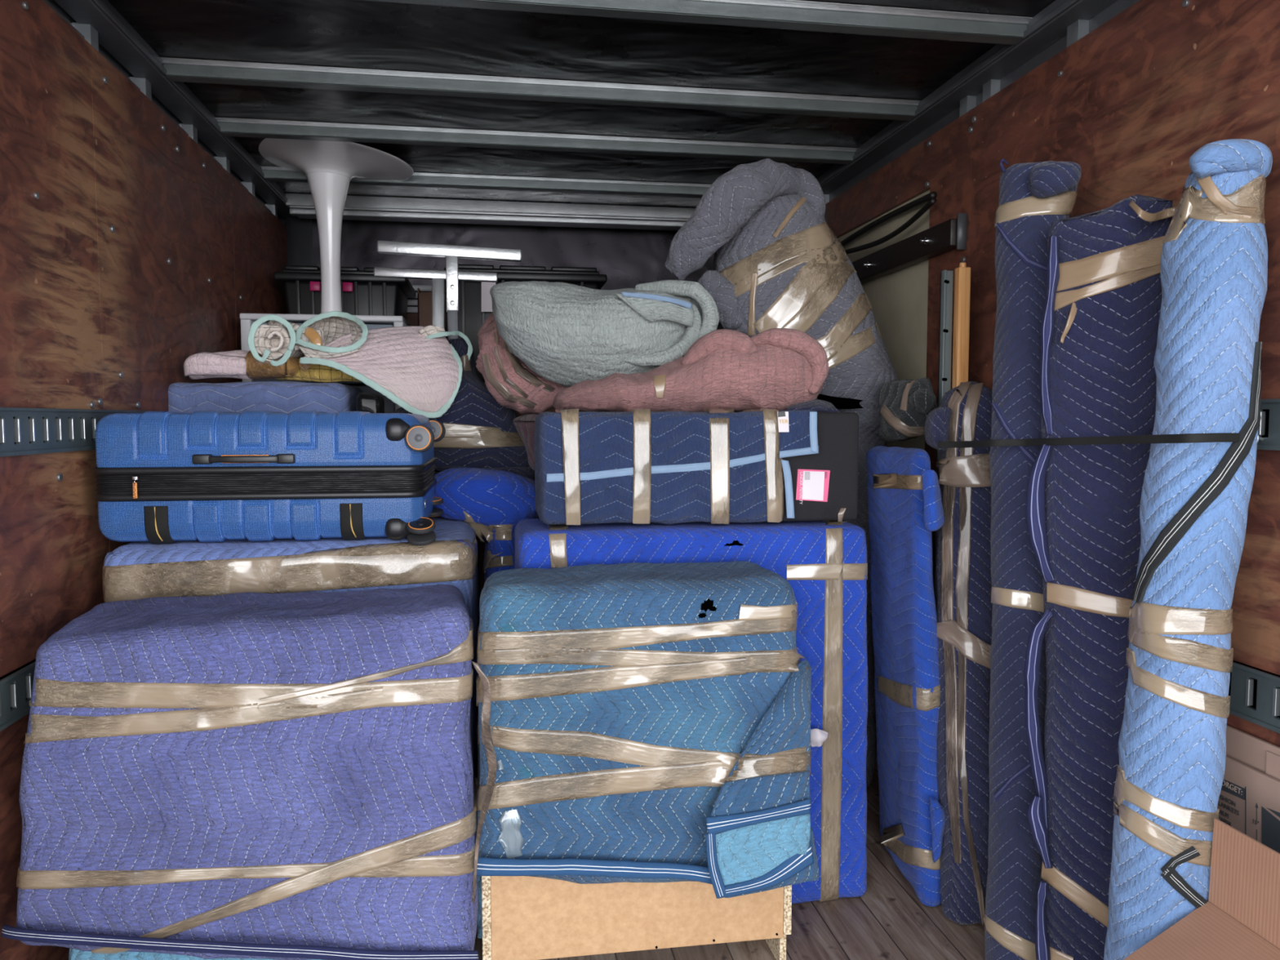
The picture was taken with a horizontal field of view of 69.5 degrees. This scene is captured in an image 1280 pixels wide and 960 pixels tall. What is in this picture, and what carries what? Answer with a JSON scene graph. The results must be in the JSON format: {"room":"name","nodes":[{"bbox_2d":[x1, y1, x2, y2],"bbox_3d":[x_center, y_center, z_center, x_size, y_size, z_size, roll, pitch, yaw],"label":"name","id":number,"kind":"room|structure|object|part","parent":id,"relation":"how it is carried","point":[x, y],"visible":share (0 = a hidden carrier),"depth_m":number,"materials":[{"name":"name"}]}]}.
{"room":"cargo space","nodes":[
{"label":"cargo space","id":0,"kind":"room"},
{"bbox_2d":[0,0,287,959],"bbox_3d":[-1.345,0.002,2.385,0.021,2.123,4.278,-1,4,-9],"label":"wall","id":1,"kind":"structure","parent":0,"point":[128,252],"depth_m":2.15,"materials":[{"name":"brown wood"}]},
{"bbox_2d":[0,658,35,731],"bbox_3d":[-1.312,0.397,2.289,0.017,0.152,3.930,-1,4,-9],"label":"track","id":2,"kind":"object","parent":1,"relation":"attached to","point":[16,686],"visible":0.19,"depth_m":1.83,"materials":[{"name":"grey metal"}]},
{"bbox_2d":[0,397,157,457],"bbox_3d":[-1.312,-0.124,2.255,0.017,0.153,3.930,-1,4,-9],"label":"track","id":3,"kind":"object","parent":1,"relation":"attached to","point":[23,431],"visible":0.36,"depth_m":1.97,"materials":[{"name":"grey metal"}]},
{"bbox_2d":[70,22,98,51],"bbox_3d":[-1.354,-1.049,2.255,0.042,0.112,0.060,-1,4,-9],"label":"trim","id":4,"kind":"structure","parent":1,"relation":"attached to","point":[91,34],"depth_m":2.23,"materials":[{"name":"metal"}]},
{"bbox_2d":[128,76,151,101],"bbox_3d":[-1.410,-1.073,2.608,0.042,0.112,0.060,-1,4,-9],"label":"trim","id":5,"kind":"structure","parent":1,"relation":"attached to","point":[143,84],"depth_m":2.59,"materials":[{"name":"metal"}]},
{"bbox_2d":[43,0,285,225],"bbox_3d":[-1.378,-0.046,2.376,0.044,2.220,4.280,-1,4,-9],"label":"trim","id":6,"kind":"structure","parent":1,"relation":"attached to","point":[56,7],"depth_m":2.57,"materials":[{"name":"grey metal"}]},
{"bbox_2d":[53,0,301,219],"bbox_3d":[-1.325,-1.131,2.313,0.090,0.047,4.280,-1,4,-9],"label":"trim","id":7,"kind":"structure","parent":1,"relation":"attached to","point":[116,35],"depth_m":2.68,"materials":[{"name":"grey metal"}]},
{"bbox_2d":[178,123,197,143],"bbox_3d":[-1.474,-1.099,3.015,0.042,0.112,0.060,-1,4,-9],"label":"trim","id":8,"kind":"structure","parent":1,"relation":"attached to","point":[191,130],"depth_m":2.99,"materials":[{"name":"metal"}]},
{"bbox_2d":[213,156,230,173],"bbox_3d":[-1.533,-1.124,3.389,0.042,0.112,0.060,-1,4,-9],"label":"trim","id":9,"kind":"structure","parent":1,"relation":"attached to","point":[224,162],"depth_m":3.37,"materials":[{"name":"metal"}]},
{"bbox_2d":[240,181,254,196],"bbox_3d":[-1.590,-1.148,3.746,0.042,0.112,0.060,-1,4,-9],"label":"trim","id":10,"kind":"structure","parent":1,"relation":"attached to","point":[250,186],"depth_m":3.72,"materials":[{"name":"metal"}]},
{"bbox_2d":[265,204,277,217],"bbox_3d":[-1.651,-1.173,4.136,0.042,0.112,0.060,-1,4,-9],"label":"trim","id":11,"kind":"structure","parent":1,"relation":"attached to","point":[273,208],"depth_m":4.11,"materials":[{"name":"metal"}]},
{"bbox_2d":[284,215,313,266],"bbox_3d":[-1.631,-0.313,4.452,0.035,1.880,0.141,3,5,36],"label":"trim","id":12,"kind":"structure","parent":1,"relation":"attached to","point":[299,232],"depth_m":4.42,"materials":[{"name":"grey metal"}]},
{"bbox_2d":[260,165,711,197],"bbox_3d":[-0.402,-1.235,3.868,2.240,0.043,0.045,-1,4,-9],"label":"trim","id":13,"kind":"structure","parent":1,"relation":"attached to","point":[269,175],"depth_m":3.83,"materials":[{"name":"grey metal"}]},
{"bbox_2d":[215,116,857,164],"bbox_3d":[-0.309,-1.196,3.279,2.240,0.043,0.045,-1,4,-9],"label":"trim","id":14,"kind":"structure","parent":1,"relation":"attached to","point":[227,129],"depth_m":3.25,"materials":[{"name":"grey metal"}]},
{"bbox_2d":[163,63,917,120],"bbox_3d":[-0.229,-1.163,2.773,2.240,0.043,0.045,-1,4,-9],"label":"roof beam","id":15,"kind":"structure","parent":1,"relation":"attached to","point":[175,73],"depth_m":2.74,"materials":[{"name":"grey metal"}]},
{"bbox_2d":[160,57,921,105],"bbox_3d":[-0.223,-1.177,2.737,2.240,0.009,0.024,-1,4,-9],"label":"trim","id":16,"kind":"structure","parent":1,"relation":"attached to","point":[165,60],"depth_m":2.72,"materials":[{"name":"metal"}]},
{"bbox_2d":[355,0,1026,45],"bbox_3d":[-0.134,-1.124,2.172,2.240,0.043,0.045,-1,4,-9],"label":"roof beam","id":17,"kind":"structure","parent":1,"relation":"attached to","point":[669,11],"depth_m":2.23,"materials":[{"name":"grey metal"}]},
{"bbox_2d":[689,0,1032,24],"bbox_3d":[-0.129,-1.137,2.136,2.240,0.009,0.024,-1,4,-9],"label":"trim","id":18,"kind":"structure","parent":1,"relation":"attached to","point":[782,3],"depth_m":2.25,"materials":[{"name":"metal"}]},
{"bbox_2d":[280,216,715,340],"bbox_3d":[-0.520,-0.198,4.683,2.440,2.220,0.020,-1,4,-9],"label":"wall","id":19,"kind":"structure","parent":0,"point":[628,258],"depth_m":4.61,"materials":[{"name":"metal"}]},
{"bbox_2d":[285,192,696,231],"bbox_3d":[-0.487,-1.255,4.405,2.240,0.075,0.300,-1,4,-9],"label":"roof beam","id":20,"kind":"structure","parent":19,"relation":"attached to","point":[357,207],"depth_m":4.28,"materials":[{"name":"metal"}]},
{"bbox_2d":[107,0,1055,207],"bbox_3d":[-0.185,-1.172,2.491,2.440,0.012,4.280,-1,4,-9],"label":"ceiling","id":21,"kind":"structure","parent":0,"point":[343,33],"depth_m":2.64,"materials":[{"name":"metal"}]},
{"bbox_2d":[473,749,985,959],"bbox_3d":[-0.185,1.074,2.639,2.380,0.050,4.280,-1,4,-9],"label":"floor","id":22,"kind":"structure","parent":0,"point":[889,922],"depth_m":2.21,"materials":[{"name":"brown wood"}]},
{"bbox_2d":[1,584,478,959],"bbox_3d":[-0.777,0.676,1.934,0.874,0.842,0.452,-1,4,-9],"label":"furniture","id":23,"kind":"object","parent":22,"relation":"on","point":[248,775],"visible":0.98,"depth_m":1.79,"materials":[{"name":"purple fabric"}]},
{"bbox_2d":[68,947,321,959],"bbox_3d":[-0.795,0.959,1.991,0.820,0.270,0.354,-1,4,-9],"label":"blanket","id":24,"kind":"object","parent":23,"relation":"on","point":[74,954],"depth_m":1.81,"materials":[{"name":"blue fabric"}]},
{"bbox_2d":[102,515,479,779],"bbox_3d":[-0.918,0.579,2.759,0.872,0.932,1.176,-1,4,-9],"label":"furniture","id":25,"kind":"object","parent":22,"relation":"on","point":[135,570],"visible":0.22,"depth_m":2.18,"materials":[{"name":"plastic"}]},
{"bbox_2d":[168,381,363,413],"bbox_3d":[-1.188,-0.108,2.996,0.540,0.411,0.461,-1,4,-9],"label":"box","id":26,"kind":"object","parent":25,"relation":"on","point":[284,397],"visible":0.32,"depth_m":2.77,"materials":[{"name":"blue fabric"}]},
{"bbox_2d":[183,311,472,417],"bbox_3d":[-0.950,-0.357,2.834,0.858,0.334,0.263,-1,4,-9],"label":"bundle","id":27,"kind":"object","parent":26,"relation":"on","point":[416,368],"visible":1,"depth_m":2.78,"materials":[{"name":"pink fabric"}]},
{"bbox_2d":[93,411,445,546],"bbox_3d":[-0.913,-0.016,2.397,0.786,0.321,0.549,-1,4,-9],"label":"suitcase","id":28,"kind":"object","parent":25,"relation":"on","point":[162,477],"visible":1,"depth_m":2.16,"materials":[{"name":"blue plastic"}]},
{"bbox_3d":[-0.919,-0.049,2.145,0.224,0.022,0.015,-1,4,-9],"label":"grab handle","id":29,"kind":"part","parent":28,"relation":"part of","materials":[{"name":"black plastic"}]},
{"bbox_2d":[355,391,384,413],"bbox_3d":[-0.822,-0.082,2.828,0.076,0.371,0.124,-1,4,-9],"label":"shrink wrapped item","id":30,"kind":"object","parent":25,"relation":"on","point":[371,402],"visible":0.25,"depth_m":2.76},
{"bbox_2d":[417,288,431,326],"bbox_3d":[-0.865,0.090,3.867,0.096,1.750,0.120,-1,4,-9],"label":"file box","id":31,"kind":"object","parent":22,"relation":"on","point":[424,298],"visible":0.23,"depth_m":3.75,"materials":[{"name":"brown cardboard"}]},
{"bbox_2d":[406,284,446,337],"bbox_3d":[-1.077,-0.019,4.561,0.254,1.876,0.040,-1,4,-9],"label":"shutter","id":32,"kind":"object","parent":22,"relation":"on","point":[411,318],"visible":0.02,"depth_m":4.49,"materials":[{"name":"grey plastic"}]},
{"bbox_2d":[373,266,497,475],"bbox_3d":[-0.733,0.075,3.379,0.436,1.673,0.030,-1,4,-9],"label":"metal stand","id":33,"kind":"object","parent":22,"relation":"on","point":[437,277],"visible":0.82,"depth_m":3.32,"materials":[{"name":"metal"}]},
{"bbox_3d":[-0.736,0.093,3.380,0.061,1.639,0.028,-1,4,-9],"label":"post","id":34,"kind":"part","parent":33,"relation":"part of","materials":[{"name":"metal"}]},
{"bbox_2d":[391,337,537,518],"bbox_3d":[-0.596,0.276,3.049,0.513,1.483,0.406,-1,4,-9],"label":"wrapped bundle","id":35,"kind":"object","parent":22,"relation":"on","point":[481,433],"visible":0.27,"depth_m":2.90,"materials":[{"name":"fabric"}]},
{"bbox_2d":[377,240,521,340],"bbox_3d":[-0.631,-0.574,3.082,0.472,0.429,0.043,-1,4,-9],"label":"metal stand","id":36,"kind":"object","parent":35,"relation":"on","point":[451,253],"visible":0.89,"depth_m":3.07,"materials":[{"name":"metal"}]},
{"bbox_3d":[-0.627,-0.655,3.084,0.040,0.185,0.028,-1,4,-9],"label":"post","id":37,"kind":"part","parent":36,"relation":"part of","materials":[{"name":"metal"}]},
{"bbox_3d":[-0.625,-0.464,3.097,0.039,0.208,0.030,-1,4,-9],"label":"post","id":38,"kind":"part","parent":36,"relation":"part of","materials":[{"name":"grey metal"}]},
{"bbox_2d":[475,311,565,413],"bbox_3d":[-0.342,-0.359,2.795,0.362,0.321,0.238,1,4,17],"label":"bundle","id":39,"kind":"object","parent":35,"relation":"on","point":[508,379],"visible":0.62,"depth_m":2.71,"materials":[{"name":"pink fabric"}]},
{"bbox_2d":[434,467,537,583],"bbox_3d":[-0.460,0.499,2.821,0.363,1.080,0.286,-1,4,-9],"label":"wrapped bundle","id":40,"kind":"object","parent":22,"relation":"on","point":[492,502],"visible":0.32,"depth_m":2.68,"materials":[{"name":"blue fabric"}]},
{"bbox_2d":[512,413,537,470],"bbox_3d":[-0.299,-0.103,2.616,0.119,0.169,0.158,-1,4,-9],"label":"bundle","id":41,"kind":"object","parent":40,"relation":"on","point":[524,424],"visible":0.52,"depth_m":2.57,"materials":[{"name":"pink fabric"}]},
{"bbox_2d":[479,408,555,622],"bbox_3d":[-0.550,0.251,4.282,0.680,1.376,0.541,-1,4,-9],"label":"box","id":42,"kind":"object","parent":22,"relation":"on","point":[482,544],"visible":0.02,"depth_m":3.99,"materials":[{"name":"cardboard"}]},
{"bbox_2d":[444,264,607,382],"bbox_3d":[-0.538,-0.685,4.199,0.724,0.500,0.545,-1,4,-9],"label":"storage tote","id":43,"kind":"object","parent":42,"relation":"on","point":[475,302],"visible":0.32,"depth_m":3.95,"materials":[{"name":"black plastic"}]},
{"bbox_3d":[-0.758,-0.923,4.157,0.197,0.020,0.470,-1,4,-9],"label":"lid panel","id":44,"kind":"part","parent":43,"relation":"part of","materials":[{"name":"black plastic"}]},
{"bbox_3d":[-0.539,-0.925,4.191,0.197,0.020,0.470,-1,4,-9],"label":"lid panel","id":45,"kind":"part","parent":43,"relation":"part of","materials":[{"name":"black plastic"}]},
{"bbox_3d":[-0.540,-0.897,4.198,0.724,0.053,0.520,-1,4,-9],"label":"lid","id":46,"kind":"part","parent":43,"relation":"part of","materials":[{"name":"black plastic"}]},
{"bbox_3d":[-0.321,-0.927,4.226,0.197,0.020,0.470,-1,4,-9],"label":"lid panel","id":47,"kind":"part","parent":43,"relation":"part of","materials":[{"name":"black plastic"}]},
{"bbox_2d":[471,560,819,959],"bbox_3d":[0.004,0.643,2.029,0.732,0.888,0.371,-1,4,-9],"label":"dresser","id":48,"kind":"object","parent":22,"relation":"on","point":[642,780],"visible":1,"depth_m":1.91,"materials":[{"name":"blue fabric"}]},
{"bbox_3d":[-0.339,0.821,2.040,0.018,0.532,0.239,-1,4,-9],"label":"panel","id":49,"kind":"part","parent":48,"relation":"part of","materials":[{"name":"beige wood"}]},
{"bbox_2d":[706,770,809,835],"bbox_3d":[0.248,0.670,1.907,0.232,0.121,0.036,-1,4,-14],"label":"quilt","id":50,"kind":"object","parent":48,"relation":"on","point":[748,802],"depth_m":1.90,"materials":[{"name":"blue fabric"}]},
{"bbox_2d":[715,659,811,799],"bbox_3d":[0.277,0.542,1.931,0.252,0.307,0.067,-2,4,-30],"label":"quilt","id":51,"kind":"object","parent":48,"relation":"on","point":[763,751],"depth_m":1.93,"materials":[{"name":"blue fabric"}]},
{"bbox_2d":[724,827,819,897],"bbox_3d":[0.281,0.800,1.928,0.218,0.119,0.028,-1,4,-18],"label":"quilt","id":52,"kind":"object","parent":48,"relation":"on","point":[755,863],"depth_m":1.90,"materials":[{"name":"blue fabric"}]},
{"bbox_3d":[0.305,0.814,2.142,0.021,0.532,0.239,-1,4,-9],"label":"panel","id":53,"kind":"part","parent":48,"relation":"part of","materials":[{"name":"beige wood"}]},
{"bbox_2d":[514,507,867,904],"bbox_3d":[0.123,0.564,2.385,0.889,1.005,0.399,-1,4,-9],"label":"furniture","id":54,"kind":"object","parent":22,"relation":"on","point":[824,564],"visible":0.4,"depth_m":2.29,"materials":[{"name":"blue fabric"}]},
{"bbox_2d":[533,408,858,524],"bbox_3d":[0.136,-0.043,2.397,0.820,0.288,0.343,-1,4,-9],"label":"box","id":55,"kind":"object","parent":54,"relation":"on","point":[717,465],"visible":1,"depth_m":2.25,"materials":[{"name":"blue fabric"}]},
{"bbox_2d":[533,411,767,524],"bbox_3d":[0.039,-0.038,2.388,0.612,0.281,0.307,-1,4,-9],"label":"quilted blanket","id":56,"kind":"object","parent":55,"relation":"on","point":[591,467],"depth_m":2.24,"materials":[{"name":"blue fabric"}]},
{"bbox_2d":[552,328,828,412],"bbox_3d":[0.135,-0.288,2.503,0.734,0.238,0.310,-1,4,-9],"label":"bundle","id":57,"kind":"object","parent":55,"relation":"on","point":[778,369],"visible":0.84,"depth_m":2.40,"materials":[{"name":"pink fabric"}]},
{"bbox_2d":[489,280,719,387],"bbox_3d":[-0.112,-0.416,2.651,0.631,0.311,0.384,0,4,-6],"label":"bundle","id":58,"kind":"object","parent":57,"relation":"on","point":[568,335],"visible":0.92,"depth_m":2.52,"materials":[{"name":"grey fabric"}]},
{"bbox_2d":[799,471,802,504],"bbox_3d":[0.403,0.021,2.306,0.007,0.081,0.001,-1,4,-9],"label":"print","id":59,"kind":"object","parent":55,"relation":"attached to","point":[800,473],"depth_m":2.31},
{"bbox_2d":[786,399,838,412],"bbox_3d":[0.454,-0.197,2.457,0.156,0.040,0.113,-1,4,-9],"label":"folded blanket","id":60,"kind":"object","parent":55,"relation":"on","point":[819,405],"visible":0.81,"depth_m":2.42,"materials":[{"name":"fabric"}]},
{"bbox_2d":[664,158,897,786],"bbox_3d":[0.487,0.047,2.883,0.829,1.967,0.520,-4,5,-43],"label":"wrapped bundle","id":61,"kind":"object","parent":22,"relation":"on","point":[778,263],"visible":0.57,"depth_m":2.67,"materials":[{"name":"grey fabric"}]},
{"bbox_2d":[866,445,945,906],"bbox_3d":[0.714,0.489,2.434,0.149,1.152,0.465,-1,4,-9],"label":"furniture","id":62,"kind":"object","parent":22,"relation":"on","point":[905,507],"visible":0.97,"depth_m":2.33,"materials":[{"name":"blue fabric"}]},
{"bbox_2d":[875,377,937,441],"bbox_3d":[0.758,-0.196,2.584,0.160,0.181,0.236,-1,4,-9],"label":"wrapped bundle","id":63,"kind":"object","parent":62,"relation":"on","point":[904,406],"visible":0.97,"depth_m":2.54,"materials":[{"name":"grey fabric"}]},
{"bbox_2d":[933,270,953,613],"bbox_3d":[0.842,0.238,2.581,0.032,1.626,0.026,-1,4,-9],"label":"bed rail","id":64,"kind":"object","parent":22,"relation":"on","point":[946,276],"visible":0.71,"depth_m":2.54,"materials":[{"name":"grey paint"}]},
{"bbox_2d":[924,381,992,924],"bbox_3d":[0.800,0.409,2.306,0.192,1.311,0.286,1,4,16],"label":"wrapped bundle","id":65,"kind":"object","parent":22,"relation":"on","point":[964,413],"visible":0.78,"depth_m":2.25,"materials":[{"name":"blue fabric"}]},
{"bbox_2d":[924,406,951,450],"bbox_3d":[0.736,-0.127,2.281,0.058,0.109,0.087,-1,4,-9],"label":"blanket","id":66,"kind":"object","parent":65,"relation":"on","point":[938,423],"depth_m":2.25,"materials":[{"name":"blue fabric"}]},
{"bbox_2d":[951,262,970,388],"bbox_3d":[0.881,0.229,2.574,0.034,1.646,0.030,-1,4,-9],"label":"batten","id":67,"kind":"object","parent":22,"relation":"on","point":[962,273],"visible":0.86,"depth_m":2.52,"materials":[{"name":"brown wood"}]},
{"bbox_2d":[982,158,1080,959],"bbox_3d":[0.860,0.190,2.054,0.172,1.791,0.260,2,4,23],"label":"roll","id":68,"kind":"object","parent":22,"relation":"on","point":[1033,196],"visible":0.68,"depth_m":2.00,"materials":[{"name":"blue fabric"}]},
{"bbox_2d":[1023,194,1176,959],"bbox_3d":[0.915,0.263,1.872,0.247,1.658,0.205,2,4,29],"label":"furniture","id":69,"kind":"object","parent":22,"relation":"on","point":[1101,314],"visible":0.82,"depth_m":1.85,"materials":[{"name":"blue fabric"}]},
{"bbox_2d":[1103,138,1272,959],"bbox_3d":[0.962,0.264,1.639,0.290,1.692,0.175,-2,4,-30],"label":"roll","id":70,"kind":"object","parent":22,"relation":"on","point":[1195,497],"visible":0.95,"depth_m":1.57,"materials":[{"name":"blue fabric"}]},
{"bbox_2d":[1123,818,1279,959],"bbox_3d":[0.982,0.864,1.252,0.316,0.545,0.650,-1,4,-9],"label":"carton","id":71,"kind":"object","parent":22,"relation":"on","point":[1240,918],"visible":1,"depth_m":1.50,"materials":[{"name":"cardboard"}]},
{"bbox_2d":[1217,755,1279,853],"bbox_3d":[1.157,0.834,1.430,0.010,0.582,0.850,-1,4,-9],"label":"cardboard box","id":72,"kind":"object","parent":22,"relation":"on","point":[1249,801],"visible":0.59,"depth_m":1.68,"materials":[{"name":"brown"}]},
{"bbox_2d":[1226,725,1279,780],"bbox_3d":[1.171,0.807,1.441,0.013,0.633,0.870,-1,4,-9],"label":"cardboard sheet","id":73,"kind":"object","parent":22,"relation":"on","point":[1260,755],"visible":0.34,"depth_m":1.70,"materials":[{"name":"brown cardboard"}]},
{"bbox_3d":[-1.191,0.731,3.649,0.633,0.500,0.531,-1,4,-9],"label":"box","id":74,"kind":"object","parent":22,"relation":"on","visible":0},
{"bbox_3d":[-1.191,0.183,3.613,0.633,0.597,0.531,-1,4,-9],"label":"box","id":75,"kind":"object","parent":74,"relation":"on","visible":0},
{"bbox_2d":[239,313,411,413],"bbox_3d":[-1.195,-0.369,3.607,0.573,0.502,0.450,-1,4,-9],"label":"drawer unit","id":76,"kind":"object","parent":75,"relation":"on","point":[372,322],"visible":0.08,"depth_m":3.40,"materials":[{"name":"grey plastic"}]},
{"bbox_3d":[-1.194,-0.479,3.587,0.497,0.220,0.375,-1,4,-9],"label":"drawer","id":77,"kind":"part","parent":76,"relation":"part of","materials":[{"name":"grey"}]},
{"bbox_3d":[-1.194,-0.251,3.602,0.497,0.220,0.375,-1,4,-9],"label":"drawer","id":78,"kind":"part","parent":76,"relation":"part of","materials":[{"name":"grey plastic"}]},
{"bbox_2d":[258,137,413,313],"bbox_3d":[-1.197,-0.938,3.564,0.636,0.638,0.636,2,4,26],"label":"pedestal table","id":79,"kind":"object","parent":75,"relation":"on","point":[329,167],"visible":0.84,"depth_m":3.50,"materials":[{"name":"white metal"}]},
{"bbox_3d":[-1.197,-0.894,3.567,0.162,0.549,0.162,-1,4,-9],"label":"pedestal stem","id":80,"kind":"part","parent":79,"relation":"part of","materials":[{"name":"white ceramic"}]},
{"bbox_3d":[-1.306,0.236,4.252,0.603,1.409,0.521,-1,4,-9],"label":"box","id":81,"kind":"object","parent":22,"relation":"on","visible":0},
{"bbox_2d":[273,265,416,319],"bbox_3d":[-1.311,-0.697,4.174,0.545,0.460,0.512,-1,4,-9],"label":"storage tote","id":82,"kind":"object","parent":81,"relation":"on","point":[362,293],"visible":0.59,"depth_m":3.95,"materials":[{"name":"black plastic"}]},
{"bbox_3d":[-1.471,-0.914,4.136,0.138,0.020,0.450,-1,4,-9],"label":"lid panel","id":83,"kind":"part","parent":82,"relation":"part of","materials":[{"name":"black plastic"}]},
{"bbox_3d":[-1.312,-0.888,4.168,0.545,0.053,0.500,-1,4,-9],"label":"lid","id":84,"kind":"part","parent":82,"relation":"part of","materials":[{"name":"black plastic"}]},
{"bbox_2d":[284,280,408,319],"bbox_3d":[-1.311,-0.664,4.177,0.473,0.395,0.470,-1,4,-9],"label":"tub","id":85,"kind":"object","parent":82,"relation":"in","point":[383,298],"depth_m":3.96,"materials":[{"name":"black plastic"}]},
{"bbox_3d":[-1.311,-0.916,4.161,0.138,0.020,0.450,-1,4,-9],"label":"lid panel","id":86,"kind":"part","parent":82,"relation":"part of","materials":[{"name":"black plastic"}]},
{"bbox_3d":[-1.151,-0.918,4.186,0.138,0.020,0.450,-1,4,-9],"label":"lid panel","id":87,"kind":"part","parent":82,"relation":"part of","materials":[{"name":"black plastic"}]},
{"bbox_2d":[824,0,1279,749],"bbox_3d":[0.976,-0.022,2.750,0.021,2.123,4.280,-1,4,-9],"label":"wall","id":88,"kind":"structure","parent":0,"point":[1130,102],"depth_m":2.03,"materials":[{"name":"brown wood"}]},
{"bbox_2d":[823,194,829,204],"bbox_3d":[0.794,-1.161,3.948,0.042,0.112,0.060,-1,4,-9],"label":"trim","id":89,"kind":"structure","parent":88,"relation":"attached to","point":[826,196],"depth_m":3.92,"materials":[{"name":"metal"}]},
{"bbox_2d":[837,190,929,450],"bbox_3d":[0.806,-0.318,3.901,0.006,1.462,1.920,-1,4,-9],"label":"panel","id":90,"kind":"object","parent":88,"relation":"attached to","point":[899,299],"depth_m":3.20,"materials":[{"name":"beige"}]},
{"bbox_2d":[840,191,937,246],"bbox_3d":[0.854,-0.919,3.346,0.022,0.042,0.903,-1,4,-9],"label":"cable","id":91,"kind":"object","parent":88,"relation":"attached to","point":[927,197],"visible":0.88,"depth_m":3.20,"materials":[{"name":"black rubber"}]},
{"bbox_2d":[851,213,967,283],"bbox_3d":[0.798,-0.789,3.567,0.069,0.104,1.715,-1,4,-9],"label":"beam","id":92,"kind":"structure","parent":88,"relation":"attached to","point":[951,234],"depth_m":2.97,"materials":[{"name":"black metal"}]},
{"bbox_2d":[844,197,937,253],"bbox_3d":[0.835,-0.864,3.278,0.018,0.067,0.892,-1,4,-9],"label":"cable","id":93,"kind":"object","parent":92,"relation":"on","point":[933,200],"visible":0.84,"depth_m":3.09,"materials":[{"name":"black rubber"}]},
{"bbox_3d":[0.951,-0.734,2.728,0.029,0.104,0.007,-1,4,-9],"label":"plate","id":94,"kind":"part","parent":92,"relation":"part of","materials":[{"name":"black metal"}]},
{"bbox_2d":[816,0,1117,194],"bbox_3d":[0.956,-1.155,2.672,0.090,0.047,4.280,-1,4,-9],"label":"trim","id":95,"kind":"structure","parent":88,"relation":"attached to","point":[1048,26],"depth_m":2.63,"materials":[{"name":"grey metal"}]},
{"bbox_2d":[959,95,976,117],"bbox_3d":[0.983,-1.082,2.752,0.042,0.112,0.060,-1,4,-9],"label":"trim","id":96,"kind":"structure","parent":88,"relation":"attached to","point":[967,103],"depth_m":2.73,"materials":[{"name":"metal"}]},
{"bbox_2d":[829,0,1139,201],"bbox_3d":[1.016,-0.071,2.753,0.030,2.220,4.280,-1,4,-9],"label":"trim","id":97,"kind":"structure","parent":88,"relation":"attached to","point":[1119,6],"depth_m":2.57,"materials":[{"name":"grey metal"}]},
{"bbox_2d":[982,79,999,102],"bbox_3d":[1.004,-1.074,2.622,0.042,0.112,0.060,-1,4,-9],"label":"trim","id":98,"kind":"structure","parent":88,"relation":"attached to","point":[991,87],"depth_m":2.60,"materials":[{"name":"metal"}]},
{"bbox_2d":[1066,19,1088,47],"bbox_3d":[1.065,-1.048,2.234,0.042,0.112,0.060,-1,4,-9],"label":"trim","id":99,"kind":"structure","parent":88,"relation":"attached to","point":[1079,28],"depth_m":2.21,"materials":[{"name":"metal"}]},
{"bbox_2d":[1228,660,1279,733],"bbox_3d":[1.130,0.395,1.711,0.017,0.156,2.030,-1,4,-9],"label":"track","id":100,"kind":"object","parent":88,"relation":"attached to","point":[1254,693],"visible":0.2,"depth_m":1.70,"materials":[{"name":"grey metal"}]},
{"bbox_2d":[1257,398,1279,450],"bbox_3d":[1.130,-0.101,1.679,0.017,0.149,2.030,-1,4,-9],"label":"track","id":101,"kind":"object","parent":88,"relation":"attached to","point":[1268,429],"visible":0.09,"depth_m":1.66,"materials":[{"name":"grey metal"}]},
{"bbox_2d":[937,432,1262,447],"bbox_3d":[0.931,-0.081,1.881,0.288,0.049,0.729,-1,4,-16],"label":"strap","id":102,"kind":"object","parent":101,"relation":"attached to","point":[1215,437],"visible":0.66,"depth_m":1.71,"materials":[{"name":"fabric"}]}
]}

